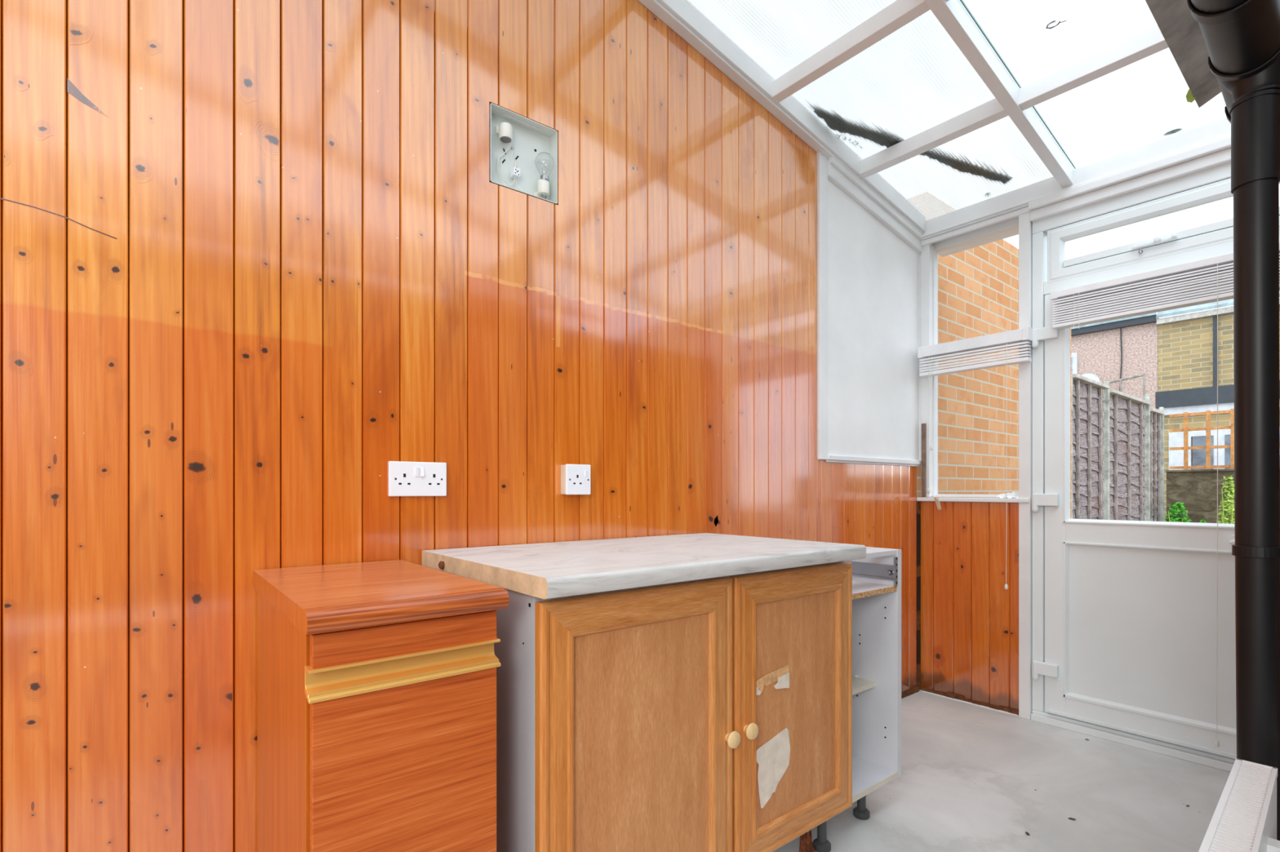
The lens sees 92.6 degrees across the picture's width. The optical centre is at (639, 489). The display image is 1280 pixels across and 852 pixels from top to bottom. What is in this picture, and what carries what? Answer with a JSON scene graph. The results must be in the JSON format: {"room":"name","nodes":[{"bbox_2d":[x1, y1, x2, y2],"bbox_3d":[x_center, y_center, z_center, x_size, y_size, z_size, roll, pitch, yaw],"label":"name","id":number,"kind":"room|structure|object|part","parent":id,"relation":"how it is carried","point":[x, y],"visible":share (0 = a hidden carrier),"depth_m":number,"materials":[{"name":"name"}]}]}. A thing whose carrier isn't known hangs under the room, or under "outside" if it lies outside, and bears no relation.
{"room":"sunroom","nodes":[
{"label":"sunroom","id":0,"kind":"room"},
{"bbox_2d":[0,0,916,851],"bbox_3d":[-0.550,-0.552,1.708,5.120,3.219,0.160,0,0,-39],"label":"wall","id":1,"kind":"structure","parent":0,"point":[258,259],"depth_m":1.44,"materials":[{"name":"brown wood"}]},
{"bbox_2d":[388,461,446,496],"bbox_3d":[-0.571,-0.028,1.578,0.148,0.089,0.016,0,0,-39],"label":"double socket","id":2,"kind":"object","parent":1,"relation":"attached to","point":[405,478],"visible":1,"depth_m":1.57,"materials":[{"name":"white plastic"}]},
{"bbox_2d":[414,466,419,476],"bbox_3d":[-0.572,-0.046,1.571,0.010,0.024,0.007,0,0,-39],"label":"rocker switch","id":3,"kind":"object","parent":2,"relation":"attached to","point":[416,468],"depth_m":1.57,"materials":[{"name":"white plastic"}]},
{"bbox_2d":[420,467,424,476],"bbox_3d":[-0.562,-0.046,1.579,0.010,0.024,0.007,0,0,-39],"label":"rocker switch","id":4,"kind":"object","parent":2,"relation":"attached to","point":[422,469],"depth_m":1.58,"materials":[{"name":"white plastic"}]},
{"bbox_2d":[488,102,557,204],"bbox_3d":[-0.342,-0.970,1.790,0.216,0.225,0.060,0,0,-39],"label":"fitting","id":5,"kind":"object","parent":1,"relation":"attached to","point":[523,151],"visible":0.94,"depth_m":1.82,"materials":[{"name":"white metal"}]},
{"bbox_3d":[-0.286,-0.966,1.833,0.057,0.080,0.057,0,0,-39],"label":"light bulb","id":6,"kind":"part","parent":5,"relation":"part of","materials":[{"name":"clear glass"}]},
{"bbox_2d":[560,464,590,494],"bbox_3d":[-0.195,-0.031,1.865,0.088,0.092,0.040,0,0,-39],"label":"socket","id":7,"kind":"object","parent":1,"relation":"attached to","point":[575,478],"visible":1,"depth_m":1.85,"materials":[{"name":"white plastic"}]},
{"bbox_2d":[816,151,923,466],"bbox_3d":[1.141,-0.800,2.950,0.928,1.356,0.052,0,0,-39],"label":"panel","id":8,"kind":"object","parent":1,"relation":"attached to","point":[868,255],"depth_m":2.89,"materials":[{"name":"white paint"}]},
{"bbox_2d":[901,686,919,698],"bbox_3d":[1.122,1.046,2.939,0.869,0.023,0.013,0,0,-39],"label":"baseboard","id":9,"kind":"structure","parent":1,"relation":"attached to","point":[915,690],"depth_m":3.16,"materials":[{"name":"brown wood"}]},
{"bbox_2d":[920,116,1231,256],"bbox_3d":[2.120,-1.315,2.532,0.225,0.165,1.900,0,0,-39],"label":"beam","id":10,"kind":"structure","parent":1,"relation":"attached to","point":[1206,146],"depth_m":2.62,"materials":[{"name":"white paint"}]},
{"bbox_2d":[638,0,1168,234],"bbox_3d":[0.120,-1.793,0.906,5.320,0.929,1.930,0,0,-39],"label":"ceiling","id":11,"kind":"structure","parent":0,"point":[683,17],"depth_m":2.32,"materials":[{"name":"clear glass"}]},
{"bbox_3d":[-0.538,-1.793,1.582,5.140,0.929,0.052,0,0,-39],"label":"wall plate","id":12,"kind":"part","parent":11,"relation":"part of","materials":[{"name":"white paint"}]},
{"bbox_3d":[-0.264,-1.815,1.384,5.320,0.872,0.614,0,0,-39],"label":"reeded glass pane","id":13,"kind":"part","parent":11,"relation":"part of","materials":[{"name":"clear glass"}]},
{"bbox_2d":[811,106,1012,183],"bbox_3d":[1.178,-1.505,2.674,1.081,0.168,0.107,0,0,-15],"label":"leaf litter","id":14,"kind":"object","parent":11,"relation":"on","point":[811,107],"visible":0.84,"depth_m":2.66,"materials":[{"name":"black plant"}]},
{"bbox_2d":[1045,20,1066,29],"bbox_3d":[1.375,-1.545,2.026,0.033,0.005,0.055,0,0,-39],"label":"leaf","id":15,"kind":"object","parent":11,"relation":"on","point":[1053,21],"visible":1,"depth_m":2.03,"materials":[{"name":"grey plant"}]},
{"bbox_2d":[1163,128,1182,135],"bbox_3d":[2.107,-1.416,2.417,0.033,0.008,0.058,0,0,-39],"label":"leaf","id":16,"kind":"object","parent":11,"relation":"on","point":[1175,131],"visible":1,"depth_m":2.41,"materials":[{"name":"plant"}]},
{"bbox_2d":[916,501,1018,710],"bbox_3d":[1.652,0.560,3.101,0.162,0.995,0.625,0,0,-39],"label":"wall","id":17,"kind":"structure","parent":0,"point":[967,621],"depth_m":3.04,"materials":[{"name":"brown wood"}]},
{"bbox_2d":[921,690,1018,716],"bbox_3d":[1.634,1.056,3.019,0.016,0.005,0.491,0,0,-39],"label":"trim","id":18,"kind":"structure","parent":17,"relation":"attached to","point":[956,700],"depth_m":3.00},
{"bbox_2d":[922,688,1018,715],"bbox_3d":[1.642,1.045,3.024,0.013,0.026,0.493,0,0,-39],"label":"baseboard","id":19,"kind":"structure","parent":17,"relation":"attached to","point":[949,695],"depth_m":3.02,"materials":[{"name":"brown wood"}]},
{"bbox_2d":[916,212,1032,719],"bbox_3d":[1.663,-0.122,3.045,0.115,2.360,0.528,0,0,-39],"label":"window","id":20,"kind":"structure","parent":17,"relation":"in","point":[929,256],"depth_m":2.84,"materials":[{"name":"white paint"}]},
{"bbox_2d":[921,423,925,497],"bbox_3d":[1.482,-0.153,3.196,0.016,0.385,0.018,0,0,-39],"label":"batten","id":21,"kind":"object","parent":20,"relation":"on","point":[923,425],"visible":1,"depth_m":3.19,"materials":[{"name":"wood"}]},
{"bbox_2d":[933,497,941,510],"bbox_3d":[1.520,0.070,3.123,0.020,0.066,0.030,0,0,-39],"label":"wood splinter","id":22,"kind":"object","parent":20,"relation":"hanging from","point":[936,499],"visible":1,"depth_m":3.12,"materials":[{"name":"beige wood"}]},
{"bbox_3d":[1.662,0.050,3.046,0.115,0.020,0.525,0,0,-39],"label":"sill","id":23,"kind":"part","parent":20,"relation":"part of","materials":[{"name":"white paint"}]},
{"bbox_2d":[917,326,1032,589],"bbox_3d":[1.615,-0.137,2.975,0.068,1.198,0.511,0,0,-39],"label":"blind","id":24,"kind":"object","parent":20,"relation":"attached to","point":[1010,339],"visible":1,"depth_m":2.94,"materials":[{"name":"white plastic"}]},
{"bbox_3d":[1.470,-0.332,3.113,0.003,0.690,0.004,0,0,-39],"label":"pull cord","id":25,"kind":"part","parent":24,"relation":"part of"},
{"bbox_3d":[1.479,-0.441,3.102,0.003,0.473,0.004,0,0,-39],"label":"pull cord","id":26,"kind":"part","parent":24,"relation":"part of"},
{"bbox_3d":[1.618,-0.708,2.978,0.056,0.052,0.505,0,0,-39],"label":"head rail","id":27,"kind":"part","parent":24,"relation":"part of","materials":[{"name":"white plastic"}]},
{"bbox_3d":[1.617,-0.594,2.977,0.051,0.017,0.499,0,0,-39],"label":"rail","id":28,"kind":"part","parent":24,"relation":"part of","materials":[{"name":"white plastic"}]},
{"bbox_3d":[1.696,-0.110,2.831,0.003,1.135,0.004,0,0,-39],"label":"pull cord","id":29,"kind":"part","parent":24,"relation":"part of","materials":[{"name":"white fabric"}]},
{"bbox_2d":[995,491,1018,498],"bbox_3d":[1.746,0.024,2.895,0.047,0.040,0.095,0,0,-39],"label":"scrap","id":30,"kind":"object","parent":20,"relation":"on","point":[1013,495],"visible":0.95,"depth_m":2.89,"materials":[{"name":"white plastic"}]},
{"bbox_2d":[773,689,1230,851],"bbox_3d":[0.214,1.088,0.629,5.320,0.060,2.720,0,0,-39],"label":"floor","id":31,"kind":"structure","parent":0,"point":[969,780],"depth_m":2.14,"materials":[{"name":"concrete"}]},
{"bbox_2d":[257,591,501,851],"bbox_3d":[-0.548,0.637,1.223,0.308,0.842,0.571,0,0,-39],"label":"base cabinet","id":32,"kind":"object","parent":31,"relation":"on","point":[382,738],"visible":0.8,"depth_m":1.01,"materials":[{"name":"brown wood"}]},
{"bbox_3d":[-0.672,0.637,1.147,0.016,0.842,0.534,0,0,-39],"label":"panel","id":33,"kind":"part","parent":32,"relation":"part of","materials":[{"name":"brown wood"}]},
{"bbox_2d":[253,560,509,635],"bbox_3d":[-0.542,0.196,1.215,0.319,0.038,0.594,0,0,-39],"label":"countertop","id":34,"kind":"structure","parent":32,"relation":"on","point":[326,598],"depth_m":1.06,"materials":[{"name":"brown wood"}]},
{"bbox_3d":[-0.380,0.244,1.016,0.298,0.053,0.020,0,0,-39],"label":"drawer","id":35,"kind":"part","parent":32,"relation":"part of","materials":[{"name":"brown wood"}]},
{"bbox_3d":[-0.380,0.632,1.016,0.298,0.632,0.020,0,0,-39],"label":"door","id":36,"kind":"part","parent":32,"relation":"part of","materials":[{"name":"brown wood"}]},
{"bbox_2d":[429,560,852,851],"bbox_3d":[0.045,0.629,1.669,1.030,0.858,0.606,0,0,-39],"label":"base cabinet","id":37,"kind":"object","parent":31,"relation":"on","point":[711,714],"visible":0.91,"depth_m":1.36,"materials":[{"name":"laminate"}]},
{"bbox_3d":[-0.366,0.564,1.374,0.016,0.728,0.552,0,0,-39],"label":"panel","id":38,"kind":"part","parent":37,"relation":"part of","materials":[{"name":"laminate"}]},
{"bbox_3d":[0.014,0.567,1.304,0.522,0.711,0.026,0,0,-39],"label":"door","id":39,"kind":"part","parent":37,"relation":"part of","materials":[{"name":"brown wood"}]},
{"bbox_2d":[422,533,866,599],"bbox_3d":[0.034,0.176,1.650,1.039,0.039,0.638,0,0,-39],"label":"countertop","id":40,"kind":"structure","parent":37,"relation":"on","point":[543,571],"depth_m":1.41,"materials":[{"name":"stone"}]},
{"bbox_3d":[0.217,0.586,1.437,0.040,0.040,0.028,0,0,-39],"label":"knob","id":41,"kind":"part","parent":37,"relation":"part of","materials":[{"name":"beige wood"}]},
{"bbox_3d":[0.267,0.582,1.477,0.040,0.040,0.028,0,0,-39],"label":"knob","id":42,"kind":"part","parent":37,"relation":"part of","materials":[{"name":"beige wood"}]},
{"bbox_3d":[0.419,0.567,1.629,0.498,0.711,0.026,0,0,-39],"label":"door","id":43,"kind":"part","parent":37,"relation":"part of","materials":[{"name":"brown wood"}]},
{"bbox_3d":[0.536,0.993,1.802,0.051,0.130,0.052,0,0,-39],"label":"leg","id":44,"kind":"part","parent":37,"relation":"part of","materials":[{"name":"grey plastic"}]},
{"bbox_2d":[799,830,815,851],"bbox_3d":[0.488,1.000,1.776,0.054,0.115,0.037,0,0,-39],"label":"bracket","id":45,"kind":"object","parent":31,"relation":"on","point":[806,845],"visible":0.87,"depth_m":1.76,"materials":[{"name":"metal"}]},
{"bbox_2d":[844,546,901,820],"bbox_3d":[0.569,0.629,2.139,0.364,0.858,0.529,0,0,-39],"label":"base cabinet","id":46,"kind":"object","parent":31,"relation":"on","point":[876,577],"visible":0.37,"depth_m":2.07,"materials":[{"name":"white laminate"}]},
{"bbox_3d":[0.718,1.006,1.982,0.051,0.103,0.052,0,0,-39],"label":"leg","id":47,"kind":"part","parent":46,"relation":"part of","materials":[{"name":"grey plastic"}]},
{"bbox_2d":[852,675,875,695],"bbox_3d":[0.540,0.665,2.167,0.322,0.015,0.450,0,0,-39],"label":"shelf","id":48,"kind":"object","parent":46,"relation":"attached to","point":[860,683],"depth_m":2.09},
{"bbox_3d":[0.705,0.208,1.962,0.322,0.016,0.076,0,0,-39],"label":"rail","id":49,"kind":"part","parent":46,"relation":"part of","materials":[{"name":"white laminate"}]},
{"bbox_3d":[0.564,0.946,2.137,0.322,0.018,0.526,0,0,-39],"label":"panel","id":50,"kind":"part","parent":46,"relation":"part of","materials":[{"name":"white laminate"}]},
{"bbox_3d":[1.222,-0.317,-0.562,5.200,2.750,1.800,0,0,-39],"label":"wall","id":51,"kind":"structure","parent":0,"visible":0},
{"bbox_2d":[1145,0,1221,107],"bbox_3d":[0.604,-1.549,-0.659,4.015,1.172,2.424,0,0,-39],"label":"eaves slate","id":52,"kind":"object","parent":51,"relation":"on","point":[1181,33],"visible":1,"depth_m":1.34,"materials":[{"name":"grey stone"}]},
{"bbox_2d":[1186,88,1196,102],"bbox_3d":[1.356,-0.971,1.504,0.016,0.033,0.020,0,0,-5],"label":"greens","id":53,"kind":"object","parent":52,"relation":"attached to","point":[1189,98],"visible":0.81,"depth_m":1.51,"materials":[{"name":"green plant"}]},
{"bbox_3d":[19.046,1.258,17.344,44.980,0.100,60.000,0,0,-39],"label":"ground","id":54,"kind":"structure","parent":0,"visible":0},
{"bbox_2d":[909,194,1071,519],"bbox_3d":[2.385,-0.182,4.155,2.320,2.880,0.260,0,0,-39],"label":"brick wall","id":55,"kind":"structure","parent":54,"relation":"on","point":[978,286],"depth_m":3.73,"materials":[{"name":"orange brick"}]},
{"bbox_2d":[1071,312,1159,519],"bbox_3d":[10.600,-2.322,19.501,5.450,7.160,10.060,0,0,-39],"label":"house","id":56,"kind":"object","parent":54,"relation":"on","point":[1111,350],"visible":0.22,"depth_m":14.66,"materials":[{"name":"stone"}]},
{"bbox_3d":[11.028,-2.562,14.983,0.459,0.515,0.520,0,0,-39],"label":"satellite dish","id":57,"kind":"part","parent":56,"relation":"part of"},
{"bbox_2d":[1071,371,1164,521],"bbox_3d":[4.539,0.138,5.748,3.015,2.240,0.066,0,0,-39],"label":"fence","id":58,"kind":"object","parent":54,"relation":"on","point":[1131,473],"visible":0.61,"depth_m":5.59,"materials":[{"name":"grey wood"}]},
{"bbox_3d":[3.383,0.163,4.820,0.050,2.190,0.036,0,0,-39],"label":"post","id":59,"kind":"part","parent":58,"relation":"part of","materials":[{"name":"grey concrete"}]},
{"bbox_3d":[3.753,0.144,5.142,0.890,2.093,0.028,0,0,-39],"label":"panel","id":60,"kind":"part","parent":58,"relation":"part of","materials":[{"name":"grey wood"}]},
{"bbox_3d":[4.147,0.148,5.434,0.050,2.220,0.036,0,0,-39],"label":"post","id":61,"kind":"part","parent":58,"relation":"part of","materials":[{"name":"grey concrete"}]},
{"bbox_3d":[4.681,0.154,5.887,1.310,2.073,0.028,0,0,-39],"label":"panel","id":62,"kind":"part","parent":58,"relation":"part of","materials":[{"name":"wood"}]},
{"bbox_3d":[5.234,0.138,6.308,0.050,2.240,0.036,0,0,-39],"label":"post","id":63,"kind":"part","parent":58,"relation":"part of","materials":[{"name":"grey concrete"}]},
{"bbox_3d":[5.453,0.181,6.507,0.510,2.018,0.028,0,0,-39],"label":"panel","id":64,"kind":"part","parent":58,"relation":"part of","materials":[{"name":"grey wood"}]},
{"bbox_3d":[5.694,0.178,6.677,0.050,2.160,0.036,0,0,-39],"label":"post","id":65,"kind":"part","parent":58,"relation":"part of","materials":[{"name":"grey concrete"}]},
{"bbox_2d":[1102,373,1145,427],"bbox_3d":[6.890,-0.237,9.309,0.035,2.890,1.270,0,0,-39],"label":"pergola","id":66,"kind":"object","parent":54,"relation":"on","point":[1143,375],"visible":0.16,"depth_m":8.91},
{"bbox_3d":[7.107,-0.212,9.038,0.031,2.840,0.036,0,0,36],"label":"pergola post","id":67,"kind":"part","parent":66,"relation":"part of","materials":[{"name":"grey wood"}]},
{"bbox_3d":[7.276,-0.237,8.828,0.031,2.890,0.036,0,0,36],"label":"pergola post","id":68,"kind":"part","parent":66,"relation":"part of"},
{"bbox_2d":[1164,502,1191,522],"bbox_3d":[5.578,0.667,6.349,0.224,1.083,0.327,0,0,-39],"label":"shrub","id":69,"kind":"object","parent":54,"relation":"on","point":[1175,509],"visible":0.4,"depth_m":6.33,"materials":[{"name":"green plant"}]},
{"bbox_3d":[5.571,0.700,6.360,0.173,1.018,0.175,0,0,-24],"label":"stem","id":70,"kind":"part","parent":69,"relation":"part of","materials":[{"name":"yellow plant"}]},
{"bbox_2d":[1155,384,1234,521],"bbox_3d":[13.064,-0.307,10.205,3.050,3.130,6.360,0,0,-39],"label":"extension","id":71,"kind":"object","parent":54,"relation":"on","point":[1199,399],"visible":0.31,"depth_m":11.33,"materials":[{"name":"brick"}]},
{"bbox_3d":[10.374,-0.217,11.271,0.030,1.550,0.290,0,0,-39],"label":"pane","id":72,"kind":"part","parent":71,"relation":"part of","materials":[{"name":"grey glass"}]},
{"bbox_3d":[10.640,-0.217,10.939,0.030,1.550,0.260,0,0,-39],"label":"pane","id":73,"kind":"part","parent":71,"relation":"part of","materials":[{"name":"grey glass"}]},
{"bbox_2d":[1165,468,1234,524],"bbox_3d":[7.421,0.520,4.814,0.260,1.475,5.020,0,0,-39],"label":"wall","id":74,"kind":"structure","parent":54,"relation":"on","point":[1197,489],"depth_m":6.50,"materials":[{"name":"stone"}]},
{"bbox_2d":[1169,408,1234,469],"bbox_3d":[6.290,-0.529,6.207,0.040,0.625,1.410,0,0,-39],"label":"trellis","id":75,"kind":"object","parent":74,"relation":"on","point":[1207,413],"visible":0.48,"depth_m":6.50,"materials":[{"name":"orange wood"}]},
{"bbox_2d":[1155,290,1279,391],"bbox_3d":[16.969,-2.322,11.787,5.180,7.160,9.935,0,0,-39],"label":"brick house","id":76,"kind":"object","parent":54,"relation":"on","point":[1187,344],"visible":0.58,"depth_m":13.62,"materials":[{"name":"brick"}]},
{"bbox_2d":[1216,475,1234,524],"bbox_3d":[5.810,0.533,6.024,0.153,1.350,0.218,0,0,-39],"label":"shrub","id":77,"kind":"object","parent":54,"relation":"on","point":[1228,487],"visible":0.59,"depth_m":6.03,"materials":[{"name":"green plant"}]},
{"bbox_3d":[5.813,0.600,6.024,0.108,1.218,0.118,0,0,-39],"label":"stem","id":78,"kind":"part","parent":77,"relation":"part of","materials":[{"name":"green plant"}]},
{"bbox_3d":[2.027,0.058,1.501,1.360,2.000,0.410,0,0,-39],"label":"wall pier","id":79,"kind":"object","parent":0,"visible":0},
{"bbox_2d":[1031,162,1279,772],"bbox_3d":[2.132,-0.092,2.458,0.138,2.300,0.970,0,0,-39],"label":"door","id":80,"kind":"structure","parent":79,"relation":"attached to","point":[1124,613],"depth_m":2.55,"materials":[{"name":"white plastic"}]},
{"bbox_3d":[2.109,0.572,2.458,0.014,0.683,0.664,0,0,-39],"label":"panel","id":81,"kind":"part","parent":80,"relation":"part of","materials":[{"name":"white plastic"}]},
{"bbox_3d":[2.111,-1.053,2.460,0.038,0.242,0.820,0,0,-39],"label":"toplight sash","id":82,"kind":"part","parent":80,"relation":"part of","materials":[{"name":"white plastic"}]},
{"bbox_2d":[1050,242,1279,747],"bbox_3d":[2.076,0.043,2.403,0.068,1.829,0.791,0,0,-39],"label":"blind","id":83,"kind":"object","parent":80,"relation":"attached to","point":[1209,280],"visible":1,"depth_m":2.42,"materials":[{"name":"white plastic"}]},
{"bbox_3d":[1.868,-0.764,2.619,0.002,0.155,0.019,0,0,-39],"label":"ladder cord","id":84,"kind":"part","parent":83,"relation":"part of","materials":[{"name":"white fabric"}]},
{"bbox_3d":[2.079,-0.719,2.405,0.051,0.015,0.779,0,0,-39],"label":"rail","id":85,"kind":"part","parent":83,"relation":"part of","materials":[{"name":"white plastic"}]},
{"bbox_3d":[2.079,-0.856,2.406,0.056,0.028,0.785,0,0,-39],"label":"head rail","id":86,"kind":"part","parent":83,"relation":"part of","materials":[{"name":"white plastic"}]},
{"bbox_3d":[2.146,0.056,2.274,0.003,1.795,0.004,0,0,-39],"label":"pull cord","id":87,"kind":"part","parent":83,"relation":"part of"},
{"bbox_2d":[1186,0,1279,123],"bbox_3d":[-0.014,-0.859,0.165,3.900,0.096,0.131,0,0,-41],"label":"gutter","id":88,"kind":"object","parent":79,"relation":"attached to","point":[1242,37],"visible":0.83,"depth_m":1.17,"materials":[{"name":"black plastic"}]},
{"bbox_2d":[1220,57,1279,102],"bbox_3d":[1.281,-0.848,1.266,0.120,0.072,0.120,0,0,-41],"label":"outlet","id":89,"kind":"object","parent":88,"relation":"attached to","point":[1264,74],"depth_m":1.24,"materials":[{"name":"black plastic"}]},
{"bbox_2d":[1229,88,1279,840],"bbox_3d":[1.299,0.123,1.260,0.088,1.870,0.121,0,0,-39],"label":"downpipe","id":90,"kind":"object","parent":79,"relation":"attached to","point":[1255,116],"visible":1,"depth_m":1.25,"materials":[{"name":"black plastic"}]},
{"bbox_2d":[1229,88,1279,194],"bbox_3d":[1.282,-0.722,1.274,0.078,0.180,0.078,0,0,-39],"label":"socket","id":91,"kind":"object","parent":90,"relation":"attached to","point":[1255,116],"depth_m":1.25,"materials":[{"name":"black plastic"}]},
{"bbox_3d":[0.018,0.793,-0.149,3.840,0.530,0.453,0,0,-39],"label":"wall","id":92,"kind":"structure","parent":0,"visible":0},
{"bbox_2d":[1198,758,1279,851],"bbox_3d":[0.613,0.780,0.652,1.401,0.556,0.094,0,0,-41],"label":"radiator","id":93,"kind":"object","parent":92,"relation":"attached to","point":[1244,819],"visible":1,"depth_m":0.96,"materials":[{"name":"white metal"}]},
{"bbox_3d":[0.601,0.731,0.666,1.400,0.455,0.058,0,0,-41],"label":"panel","id":94,"kind":"part","parent":93,"relation":"part of","materials":[{"name":"white metal"}]}
]}

